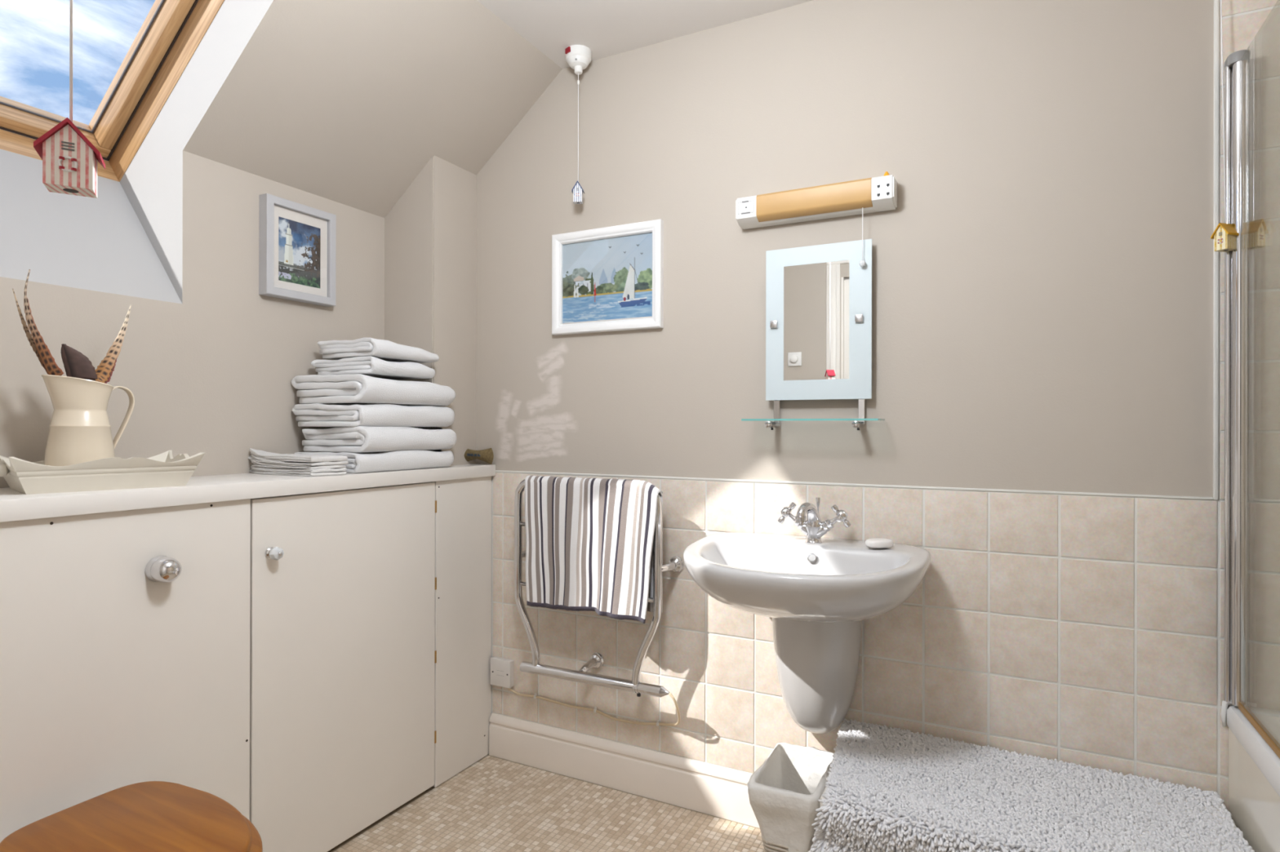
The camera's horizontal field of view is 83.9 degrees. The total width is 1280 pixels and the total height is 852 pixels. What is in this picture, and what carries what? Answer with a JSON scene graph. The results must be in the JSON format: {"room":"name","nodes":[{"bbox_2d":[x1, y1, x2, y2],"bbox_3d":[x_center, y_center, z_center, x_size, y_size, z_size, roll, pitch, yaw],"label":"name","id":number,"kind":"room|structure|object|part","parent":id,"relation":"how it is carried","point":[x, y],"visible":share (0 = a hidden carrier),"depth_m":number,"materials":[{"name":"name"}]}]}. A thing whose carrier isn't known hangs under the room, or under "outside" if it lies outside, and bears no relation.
{"room":"bathroom","nodes":[
{"label":"bathroom","id":0,"kind":"room"},
{"bbox_2d":[0,89,384,488],"bbox_3d":[-1.601,0.125,1.683,0.616,2.208,2.406,0,0,27],"label":"wall","id":1,"kind":"structure","parent":0,"point":[209,362],"depth_m":1.85,"materials":[{"name":"paint"}]},
{"bbox_2d":[258,193,336,306],"bbox_3d":[-1.010,-0.513,2.111,0.036,0.282,0.232,0,0,27],"label":"picture","id":2,"kind":"object","parent":1,"relation":"attached to","point":[297,242],"visible":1,"depth_m":2.09,"materials":[{"name":"white wood"}]},
{"bbox_3d":[-1.059,-0.513,2.018,0.036,0.282,0.022,0,0,27],"label":"frame moulding","id":3,"kind":"part","parent":2,"relation":"part of","materials":[{"name":"white wood"}]},
{"bbox_3d":[-1.011,-0.384,2.111,0.036,0.022,0.232,0,0,27],"label":"frame moulding","id":4,"kind":"part","parent":2,"relation":"part of","materials":[{"name":"white wood"}]},
{"bbox_2d":[278,216,320,288],"bbox_3d":[-1.007,-0.511,2.108,0.001,0.183,0.140,0,0,27],"label":"print","id":5,"kind":"object","parent":2,"relation":"attached to","point":[299,243],"depth_m":2.11},
{"bbox_3d":[-1.010,-0.643,2.111,0.036,0.022,0.232,0,0,27],"label":"frame moulding","id":6,"kind":"part","parent":2,"relation":"part of","materials":[{"name":"white wood"}]},
{"bbox_3d":[-0.962,-0.513,2.204,0.036,0.282,0.022,0,0,27],"label":"frame moulding","id":7,"kind":"part","parent":2,"relation":"part of","materials":[{"name":"white wood"}]},
{"bbox_2d":[148,0,562,217],"bbox_3d":[-1.163,-1.078,1.458,0.797,0.738,2.406,0,0,27],"label":"ceiling","id":8,"kind":"structure","parent":0,"point":[345,102],"depth_m":1.98,"materials":[{"name":"paint"}]},
{"bbox_2d":[0,0,224,182],"bbox_3d":[-1.382,-0.999,1.498,0.754,0.657,0.788,0,0,27],"label":"window","id":9,"kind":"structure","parent":8,"relation":"attached to","point":[166,20],"depth_m":1.86,"materials":[{"name":"brown wood"}]},
{"bbox_3d":[-1.682,-0.793,1.653,0.079,0.089,0.773,0,0,27],"label":"sash rail","id":10,"kind":"part","parent":9,"relation":"part of","materials":[{"name":"brown wood"}]},
{"bbox_3d":[-1.642,-0.706,1.633,0.058,0.070,0.780,0,0,27],"label":"frame","id":11,"kind":"part","parent":9,"relation":"part of","materials":[{"name":"brown wood"}]},
{"bbox_3d":[-1.177,-0.963,1.833,0.690,0.578,0.006,0,0,27],"label":"frame","id":12,"kind":"part","parent":9,"relation":"part of","materials":[{"name":"brown wood"}]},
{"bbox_2d":[384,155,476,465],"bbox_3d":[-0.724,-0.376,2.466,0.220,1.017,0.211,0,0,27],"label":"wall pier","id":13,"kind":"object","parent":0,"point":[430,233],"visible":0.7,"depth_m":2.39,"materials":[{"name":"paint"}]},
{"bbox_2d":[327,753,764,851],"bbox_3d":[-0.226,1.191,0.977,3.750,0.120,2.620,0,0,27],"label":"floor","id":14,"kind":"structure","parent":0,"point":[495,804],"depth_m":2.03,"materials":[{"name":"beige tile"}]},
{"bbox_2d":[0,498,250,843],"bbox_3d":[-1.248,0.647,1.002,0.074,0.956,1.504,0,0,27],"label":"base cabinet","id":15,"kind":"object","parent":14,"relation":"on","point":[125,635],"visible":0.99,"depth_m":1.44,"materials":[{"name":"white wood"}]},
{"bbox_3d":[-0.981,0.300,1.481,0.042,0.052,0.052,0,0,27],"label":"flush knob","id":16,"kind":"part","parent":15,"relation":"part of","materials":[{"name":"silver metal"}]},
{"bbox_2d":[0,463,495,522],"bbox_3d":[-1.188,0.150,1.468,0.313,0.039,2.394,0,0,27],"label":"countertop","id":17,"kind":"structure","parent":15,"relation":"on","point":[15,505],"depth_m":1.60,"materials":[{"name":"white"}]},
{"bbox_2d":[0,449,205,494],"bbox_3d":[-1.149,0.094,1.513,0.229,0.073,0.331,0,0,41],"label":"serving tray","id":18,"kind":"object","parent":17,"relation":"on","point":[162,470],"visible":0.98,"depth_m":1.44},
{"bbox_3d":[-1.237,0.086,1.382,0.026,0.026,0.016,0,0,41],"label":"knob","id":19,"kind":"part","parent":18,"relation":"part of","materials":[{"name":"beige ceramic"}]},
{"bbox_2d":[41,374,134,466],"bbox_3d":[-1.176,0.009,1.508,0.124,0.225,0.150,0,0,-6],"label":"jug","id":20,"kind":"object","parent":18,"relation":"on","point":[80,430],"visible":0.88,"depth_m":1.46,"materials":[{"name":"beige ceramic"}]},
{"bbox_2d":[12,288,48,374],"bbox_3d":[-1.216,-0.081,1.465,0.012,0.382,0.122,0,0,32],"label":"feather","id":21,"kind":"object","parent":20,"relation":"in","point":[28,335],"visible":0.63,"depth_m":1.43,"materials":[{"name":"brown"}]},
{"bbox_2d":[23,269,63,375],"bbox_3d":[-1.201,-0.105,1.453,0.013,0.414,0.093,0,0,27],"label":"feather","id":22,"kind":"object","parent":20,"relation":"in","point":[47,359],"visible":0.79,"depth_m":1.43,"materials":[{"name":"brown"}]},
{"bbox_2d":[61,343,97,381],"bbox_3d":[-1.176,-0.031,1.504,0.023,0.279,0.077,0,0,44],"label":"feather","id":23,"kind":"object","parent":20,"relation":"in","point":[76,365],"visible":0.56,"depth_m":1.49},
{"bbox_2d":[104,357,117,383],"bbox_3d":[-1.169,-0.041,1.539,0.018,0.310,0.078,0,0,27],"label":"feather","id":24,"kind":"object","parent":20,"relation":"in","point":[113,366],"visible":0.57,"depth_m":1.56,"materials":[{"name":"brown"}]},
{"bbox_2d":[94,304,131,382],"bbox_3d":[-1.157,-0.083,1.540,0.020,0.375,0.100,0,0,27],"label":"feather","id":25,"kind":"object","parent":20,"relation":"in","point":[103,370],"visible":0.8,"depth_m":1.55,"materials":[{"name":"brown"}]},
{"bbox_3d":[-1.141,-0.016,1.561,0.017,0.143,0.052,0,0,27],"label":"jug handle","id":26,"kind":"part","parent":20,"relation":"part of","materials":[{"name":"beige ceramic"}]},
{"bbox_2d":[248,469,346,476],"bbox_3d":[-0.937,0.125,1.958,0.290,0.011,0.122,0,0,27],"label":"cloth","id":27,"kind":"object","parent":17,"relation":"on","point":[263,472],"visible":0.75,"depth_m":1.90,"materials":[{"name":"white fabric"}]},
{"bbox_2d":[250,464,346,472],"bbox_3d":[-0.937,0.115,1.958,0.290,0.014,0.113,0,0,30],"label":"cloth","id":28,"kind":"object","parent":27,"relation":"on","point":[252,467],"visible":0.7,"depth_m":1.91,"materials":[{"name":"white fabric"}]},
{"bbox_2d":[250,459,346,469],"bbox_3d":[-0.936,0.102,1.959,0.282,0.020,0.113,0,0,30],"label":"cloth","id":29,"kind":"object","parent":28,"relation":"on","point":[257,464],"visible":0.69,"depth_m":1.90,"materials":[{"name":"white fabric"}]},
{"bbox_2d":[248,454,348,466],"bbox_3d":[-0.937,0.092,1.962,0.294,0.024,0.118,0,0,30],"label":"cloth","id":30,"kind":"object","parent":29,"relation":"on","point":[274,462],"visible":0.69,"depth_m":1.90,"materials":[{"name":"white fabric"}]},
{"bbox_2d":[249,448,347,462],"bbox_3d":[-0.935,0.078,1.958,0.292,0.032,0.115,0,0,30],"label":"cloth","id":31,"kind":"object","parent":30,"relation":"on","point":[259,455],"visible":1,"depth_m":1.91,"materials":[{"name":"white fabric"}]},
{"bbox_2d":[294,449,453,473],"bbox_3d":[-0.808,0.100,2.200,0.296,0.063,0.414,0,0,27],"label":"bath towel","id":32,"kind":"object","parent":17,"relation":"on","point":[358,462],"visible":0.7,"depth_m":2.08,"materials":[{"name":"white fabric"}]},
{"bbox_2d":[302,426,456,452],"bbox_3d":[-0.789,0.036,2.203,0.279,0.076,0.406,0,0,27],"label":"bath towel","id":33,"kind":"object","parent":32,"relation":"on","point":[358,438],"visible":1,"depth_m":2.06,"materials":[{"name":"white fabric"}]},
{"bbox_2d":[292,403,454,426],"bbox_3d":[-0.806,-0.033,2.203,0.290,0.070,0.411,0,0,27],"label":"bath towel","id":34,"kind":"object","parent":33,"relation":"on","point":[316,415],"visible":0.94,"depth_m":2.06,"materials":[{"name":"white fabric"}]},
{"bbox_2d":[291,373,455,406],"bbox_3d":[-0.806,-0.107,2.208,0.308,0.084,0.405,0,0,27],"label":"bath towel","id":35,"kind":"object","parent":34,"relation":"on","point":[351,388],"visible":0.97,"depth_m":2.06,"materials":[{"name":"white fabric"}]},
{"bbox_2d":[311,355,435,379],"bbox_3d":[-0.807,-0.175,2.190,0.255,0.050,0.281,0,0,27],"label":"hand towel","id":36,"kind":"object","parent":35,"relation":"on","point":[370,366],"visible":0.97,"depth_m":2.09,"materials":[{"name":"white fabric"}]},
{"bbox_2d":[317,337,439,363],"bbox_3d":[-0.797,-0.228,2.196,0.249,0.053,0.287,0,0,27],"label":"hand towel","id":37,"kind":"object","parent":36,"relation":"on","point":[385,350],"visible":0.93,"depth_m":2.09,"materials":[{"name":"white fabric"}]},
{"bbox_2d":[464,448,493,464],"bbox_3d":[-0.564,0.103,2.455,0.141,0.057,0.044,0,0,27],"label":"pouch","id":38,"kind":"object","parent":17,"relation":"on","point":[486,455],"visible":0.9,"depth_m":2.43,"materials":[{"name":"beige fabric"}]},
{"bbox_2d":[0,781,262,851],"bbox_3d":[-0.867,0.914,1.219,0.497,0.432,0.320,0,0,27],"label":"toilet","id":39,"kind":"object","parent":14,"relation":"on","point":[149,816],"visible":1,"depth_m":1.24,"materials":[{"name":"brown wood"}]},
{"bbox_3d":[-0.838,0.733,1.204,0.432,0.023,0.320,0,0,27],"label":"seat","id":40,"kind":"part","parent":39,"relation":"part of","materials":[{"name":"brown wood"}]},
{"bbox_2d":[249,475,491,851],"bbox_3d":[-0.710,0.650,2.069,0.071,0.958,0.886,0,0,27],"label":"base cabinet","id":41,"kind":"object","parent":14,"relation":"on","point":[371,608],"visible":0.94,"depth_m":1.97,"materials":[{"name":"white wood"}]},
{"bbox_3d":[-0.889,0.307,1.719,0.014,0.027,0.027,0,0,27],"label":"knob stem","id":42,"kind":"part","parent":41,"relation":"part of","materials":[{"name":"silver metal"}]},
{"bbox_3d":[-0.874,0.307,1.712,0.024,0.033,0.033,0,0,27],"label":"knob","id":43,"kind":"part","parent":41,"relation":"part of","materials":[{"name":"clear glass"}]},
{"bbox_3d":[-0.587,0.651,2.339,0.018,0.958,0.254,0,0,27],"label":"panel","id":44,"kind":"part","parent":41,"relation":"part of","materials":[{"name":"white wood"}]},
{"bbox_2d":[747,742,833,851],"bbox_3d":[0.395,0.999,1.809,0.180,0.267,0.269,0,0,27],"label":"waste bin","id":45,"kind":"object","parent":14,"relation":"on","point":[784,792],"visible":0.75,"depth_m":1.73,"materials":[{"name":"white plastic"}]},
{"bbox_2d":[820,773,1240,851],"bbox_3d":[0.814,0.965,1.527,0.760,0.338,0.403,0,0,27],"label":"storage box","id":46,"kind":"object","parent":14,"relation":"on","point":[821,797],"visible":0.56,"depth_m":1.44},
{"bbox_2d":[807,718,1254,851],"bbox_3d":[0.791,0.918,1.514,0.807,0.301,0.478,0,0,27],"label":"bath mat","id":47,"kind":"object","parent":46,"relation":"on","point":[895,789],"visible":1,"depth_m":1.48,"materials":[{"name":"white fabric"}]},
{"bbox_2d":[1220,700,1279,851],"bbox_3d":[1.187,0.859,0.629,0.712,0.543,1.702,0,0,27],"label":"bathtub","id":48,"kind":"object","parent":14,"relation":"on","point":[1254,767],"visible":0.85,"depth_m":1.39,"materials":[{"name":"beige ceramic"}]},
{"bbox_2d":[1226,705,1279,796],"bbox_3d":[1.190,0.795,0.626,0.704,0.398,1.699,0,0,27],"label":"tub","id":49,"kind":"object","parent":48,"relation":"in","point":[1254,767],"depth_m":1.42,"materials":[{"name":"white ceramic"}]},
{"bbox_2d":[476,0,813,69],"bbox_3d":[0.320,-1.236,0.699,2.533,0.120,2.620,0,0,27],"label":"ceiling","id":50,"kind":"structure","parent":0,"point":[608,28],"depth_m":2.05,"materials":[{"name":"white paint"}]},
{"bbox_2d":[33,0,105,198],"bbox_3d":[-0.528,-0.698,0.661,0.080,0.959,0.080,0,0,27],"label":"hanging birdhouse ornament","id":51,"kind":"object","parent":50,"relation":"hanging from","point":[70,161],"visible":1,"depth_m":0.65,"materials":[{"name":"red wood"}]},
{"bbox_3d":[-0.528,-0.708,0.661,0.002,0.879,0.002,0,0,5],"label":"cord","id":52,"kind":"part","parent":51,"relation":"part of","materials":[{"name":"white fabric"}]},
{"bbox_2d":[564,44,591,75],"bbox_3d":[-0.194,-1.141,2.233,0.084,0.068,0.087,0,0,27],"label":"switch","id":53,"kind":"object","parent":50,"relation":"attached to","point":[578,57],"visible":1,"depth_m":2.21,"materials":[{"name":"white plastic"}]},
{"bbox_2d":[564,46,570,53],"bbox_3d":[-0.223,-1.165,2.207,0.008,0.016,0.022,0,0,-43],"label":"indicator light","id":54,"kind":"object","parent":53,"relation":"on","point":[567,51],"depth_m":2.20,"materials":[{"name":"red plastic"}]},
{"bbox_2d":[571,73,584,204],"bbox_3d":[-0.194,-0.904,2.235,0.036,0.407,0.030,0,0,3],"label":"pull cord","id":55,"kind":"object","parent":53,"relation":"hanging from","point":[577,190],"visible":1,"depth_m":2.22,"materials":[{"name":"white fabric"}]},
{"bbox_3d":[-0.194,-0.930,2.235,0.002,0.354,0.002,0,0,27],"label":"cord","id":56,"kind":"part","parent":55,"relation":"part of","materials":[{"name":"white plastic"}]},
{"bbox_2d":[1210,0,1239,252],"bbox_3d":[1.244,-0.773,1.515,0.037,0.799,0.043,0,0,-15],"label":"light pull cord","id":57,"kind":"object","parent":50,"relation":"hanging from","point":[1224,236],"visible":1,"depth_m":1.51,"materials":[{"name":"gold"}]},
{"bbox_3d":[1.248,-0.796,1.525,0.003,0.752,0.029,0,0,10],"label":"cord","id":58,"kind":"part","parent":57,"relation":"part of","materials":[{"name":"white fabric"}]},
{"bbox_2d":[475,0,1279,811],"bbox_3d":[0.360,-0.021,2.082,3.730,2.508,0.122,0,0,27],"label":"wall","id":59,"kind":"structure","parent":0,"point":[1048,275],"depth_m":1.81,"materials":[{"name":"paint"}]},
{"bbox_2d":[490,656,514,688],"bbox_3d":[-0.471,0.840,2.430,0.086,0.092,0.026,0,0,27],"label":"outlet","id":60,"kind":"object","parent":59,"relation":"attached to","point":[502,669],"visible":1,"depth_m":2.42,"materials":[{"name":"white plastic"}]},
{"bbox_2d":[507,688,680,726],"bbox_3d":[-0.151,0.844,2.262,0.677,0.159,0.092,0,0,35],"label":"power cable","id":61,"kind":"object","parent":59,"relation":"attached to","point":[658,723],"visible":1,"depth_m":2.24,"materials":[{"name":"beige plastic"}]},
{"bbox_2d":[514,479,684,697],"bbox_3d":[-0.140,0.478,2.208,0.550,0.632,0.116,0,0,27],"label":"towel rail","id":62,"kind":"object","parent":59,"relation":"attached to","point":[675,564],"visible":0.81,"depth_m":2.14,"materials":[{"name":"silver metal"}]},
{"bbox_3d":[-0.366,0.415,2.322,0.026,0.023,0.083,0,0,36],"label":"mount arm","id":63,"kind":"part","parent":62,"relation":"part of","materials":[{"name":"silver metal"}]},
{"bbox_3d":[-0.166,0.755,2.216,0.025,0.042,0.085,0,0,33],"label":"mount arm","id":64,"kind":"part","parent":62,"relation":"part of","materials":[{"name":"silver metal"}]},
{"bbox_2d":[524,475,662,623],"bbox_3d":[-0.155,0.363,2.155,0.468,0.411,0.064,0,0,27],"label":"striped towel","id":65,"kind":"object","parent":62,"relation":"hanging from","point":[589,541],"visible":0.99,"depth_m":2.14,"materials":[{"name":"fabric"}]},
{"bbox_3d":[0.077,0.416,2.092,0.026,0.023,0.084,0,0,38],"label":"mount arm","id":66,"kind":"part","parent":62,"relation":"part of","materials":[{"name":"silver metal"}]},
{"bbox_2d":[551,219,663,335],"bbox_3d":[-0.110,-0.463,2.253,0.396,0.328,0.025,0,0,27],"label":"picture","id":67,"kind":"object","parent":59,"relation":"attached to","point":[606,279],"visible":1,"depth_m":2.25,"materials":[{"name":"white"}]},
{"bbox_3d":[-0.271,-0.463,2.336,0.032,0.328,0.025,0,0,27],"label":"frame moulding","id":68,"kind":"part","parent":67,"relation":"part of","materials":[{"name":"white wood"}]},
{"bbox_3d":[-0.110,-0.611,2.253,0.396,0.032,0.025,0,0,27],"label":"frame moulding","id":69,"kind":"part","parent":67,"relation":"part of","materials":[{"name":"white wood"}]},
{"bbox_3d":[-0.110,-0.316,2.252,0.396,0.032,0.025,0,0,27],"label":"frame moulding","id":70,"kind":"part","parent":67,"relation":"part of","materials":[{"name":"white wood"}]},
{"bbox_2d":[562,232,652,323],"bbox_3d":[-0.106,-0.466,2.259,0.331,0.257,0.001,0,0,27],"label":"print","id":71,"kind":"object","parent":67,"relation":"attached to","point":[609,278],"depth_m":2.26},
{"bbox_3d":[0.052,-0.463,2.169,0.032,0.328,0.025,0,0,27],"label":"frame moulding","id":72,"kind":"part","parent":67,"relation":"part of","materials":[{"name":"white wood"}]},
{"bbox_2d":[488,712,759,828],"bbox_3d":[0.374,1.064,2.000,2.001,0.139,0.024,0,0,27],"label":"baseboard","id":73,"kind":"structure","parent":59,"relation":"attached to","point":[722,792],"depth_m":2.20,"materials":[{"name":"white wood"}]},
{"bbox_2d":[683,532,930,733],"bbox_3d":[0.383,0.564,1.736,0.586,0.524,0.470,0,0,27],"label":"basin","id":74,"kind":"object","parent":59,"relation":"attached to","point":[817,597],"visible":1,"depth_m":1.78,"materials":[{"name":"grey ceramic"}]},
{"bbox_3d":[0.383,0.383,1.736,0.587,0.164,0.470,0,0,27],"label":"bowl","id":75,"kind":"part","parent":74,"relation":"part of","materials":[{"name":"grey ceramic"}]},
{"bbox_2d":[777,497,851,544],"bbox_3d":[0.442,0.248,1.839,0.191,0.117,0.130,0,0,27],"label":"mixer tap","id":76,"kind":"object","parent":74,"relation":"on","point":[811,526],"visible":1,"depth_m":1.85,"materials":[{"name":"silver metal"}]},
{"bbox_3d":[0.424,0.259,1.883,0.070,0.060,0.031,0,0,27],"label":"valve arm","id":77,"kind":"part","parent":76,"relation":"part of","materials":[{"name":"silver metal"}]},
{"bbox_3d":[0.433,0.231,1.837,0.037,0.070,0.112,0,0,38],"label":"spout","id":78,"kind":"part","parent":76,"relation":"part of","materials":[{"name":"silver metal"}]},
{"bbox_2d":[804,513,822,544],"bbox_3d":[0.456,0.267,1.867,0.048,0.080,0.048,0,0,27],"label":"tap","id":79,"kind":"object","parent":76,"relation":"on","point":[814,523],"depth_m":1.85,"materials":[{"name":"silver metal"}]},
{"bbox_3d":[0.472,0.234,1.890,0.013,0.087,0.013,0,0,27],"label":"waste rod","id":80,"kind":"part","parent":76,"relation":"part of","materials":[{"name":"silver metal"}]},
{"bbox_3d":[0.488,0.259,1.850,0.070,0.060,0.031,0,0,27],"label":"valve arm","id":81,"kind":"part","parent":76,"relation":"part of","materials":[{"name":"silver metal"}]},
{"bbox_2d":[865,537,893,547],"bbox_3d":[0.599,0.293,1.781,0.069,0.021,0.046,0,0,-15],"label":"soap bar","id":82,"kind":"object","parent":74,"relation":"on","point":[877,542],"visible":1,"depth_m":1.76,"materials":[{"name":"white"}]},
{"bbox_2d":[741,399,884,430],"bbox_3d":[0.461,-0.040,1.904,0.357,0.102,0.116,0,0,27],"label":"glass shelf","id":83,"kind":"object","parent":59,"relation":"attached to","point":[858,423],"visible":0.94,"depth_m":1.89,"materials":[{"name":"teal"}]},
{"bbox_3d":[0.365,-0.004,1.960,0.019,0.019,0.087,0,0,27],"label":"bracket arm","id":84,"kind":"part","parent":83,"relation":"part of","materials":[{"name":"silver metal"}]},
{"bbox_3d":[0.459,-0.017,1.901,0.356,0.005,0.106,0,0,27],"label":"shelf plate","id":85,"kind":"part","parent":83,"relation":"part of","materials":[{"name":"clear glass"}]},
{"bbox_3d":[0.569,-0.004,1.854,0.019,0.019,0.087,0,0,27],"label":"bracket arm","id":86,"kind":"part","parent":83,"relation":"part of","materials":[{"name":"silver metal"}]},
{"bbox_2d":[735,171,897,266],"bbox_3d":[0.470,-0.536,1.929,0.423,0.242,0.066,0,0,27],"label":"light","id":87,"kind":"object","parent":59,"relation":"attached to","point":[876,194],"visible":1,"depth_m":1.90,"materials":[{"name":"white plastic"}]},
{"bbox_2d":[755,177,872,222],"bbox_3d":[0.465,-0.605,1.911,0.306,0.070,0.031,0,0,27],"label":"diffuser","id":88,"kind":"object","parent":87,"relation":"attached to","point":[851,197],"depth_m":1.90,"materials":[{"name":"yellow plastic"}]},
{"bbox_3d":[0.581,-0.502,1.857,0.002,0.137,0.002,0,0,27],"label":"pull cord","id":89,"kind":"part","parent":87,"relation":"part of","materials":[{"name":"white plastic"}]},
{"bbox_2d":[871,174,897,212],"bbox_3d":[0.634,-0.603,1.844,0.054,0.073,0.065,0,0,27],"label":"socket","id":90,"kind":"object","parent":87,"relation":"attached to","point":[884,188],"depth_m":1.82,"materials":[{"name":"white plastic"}]},
{"bbox_2d":[765,239,871,400],"bbox_3d":[0.484,-0.280,1.935,0.284,0.418,0.042,0,0,27],"label":"wall mirror","id":91,"kind":"object","parent":59,"relation":"attached to","point":[819,297],"visible":1,"depth_m":1.92,"materials":[{"name":"white mirror"}]},
{"bbox_3d":[0.477,-0.283,1.927,0.177,0.314,0.004,0,0,27],"label":"mirror pane","id":92,"kind":"part","parent":91,"relation":"part of","materials":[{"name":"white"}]},
{"bbox_2d":[1223,49,1279,758],"bbox_3d":[1.081,-0.099,1.147,0.040,1.384,0.879,0,0,27],"label":"screen","id":93,"kind":"object","parent":59,"relation":"attached to","point":[1236,64],"visible":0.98,"depth_m":1.50,"materials":[{"name":"silver metal"}]}
]}

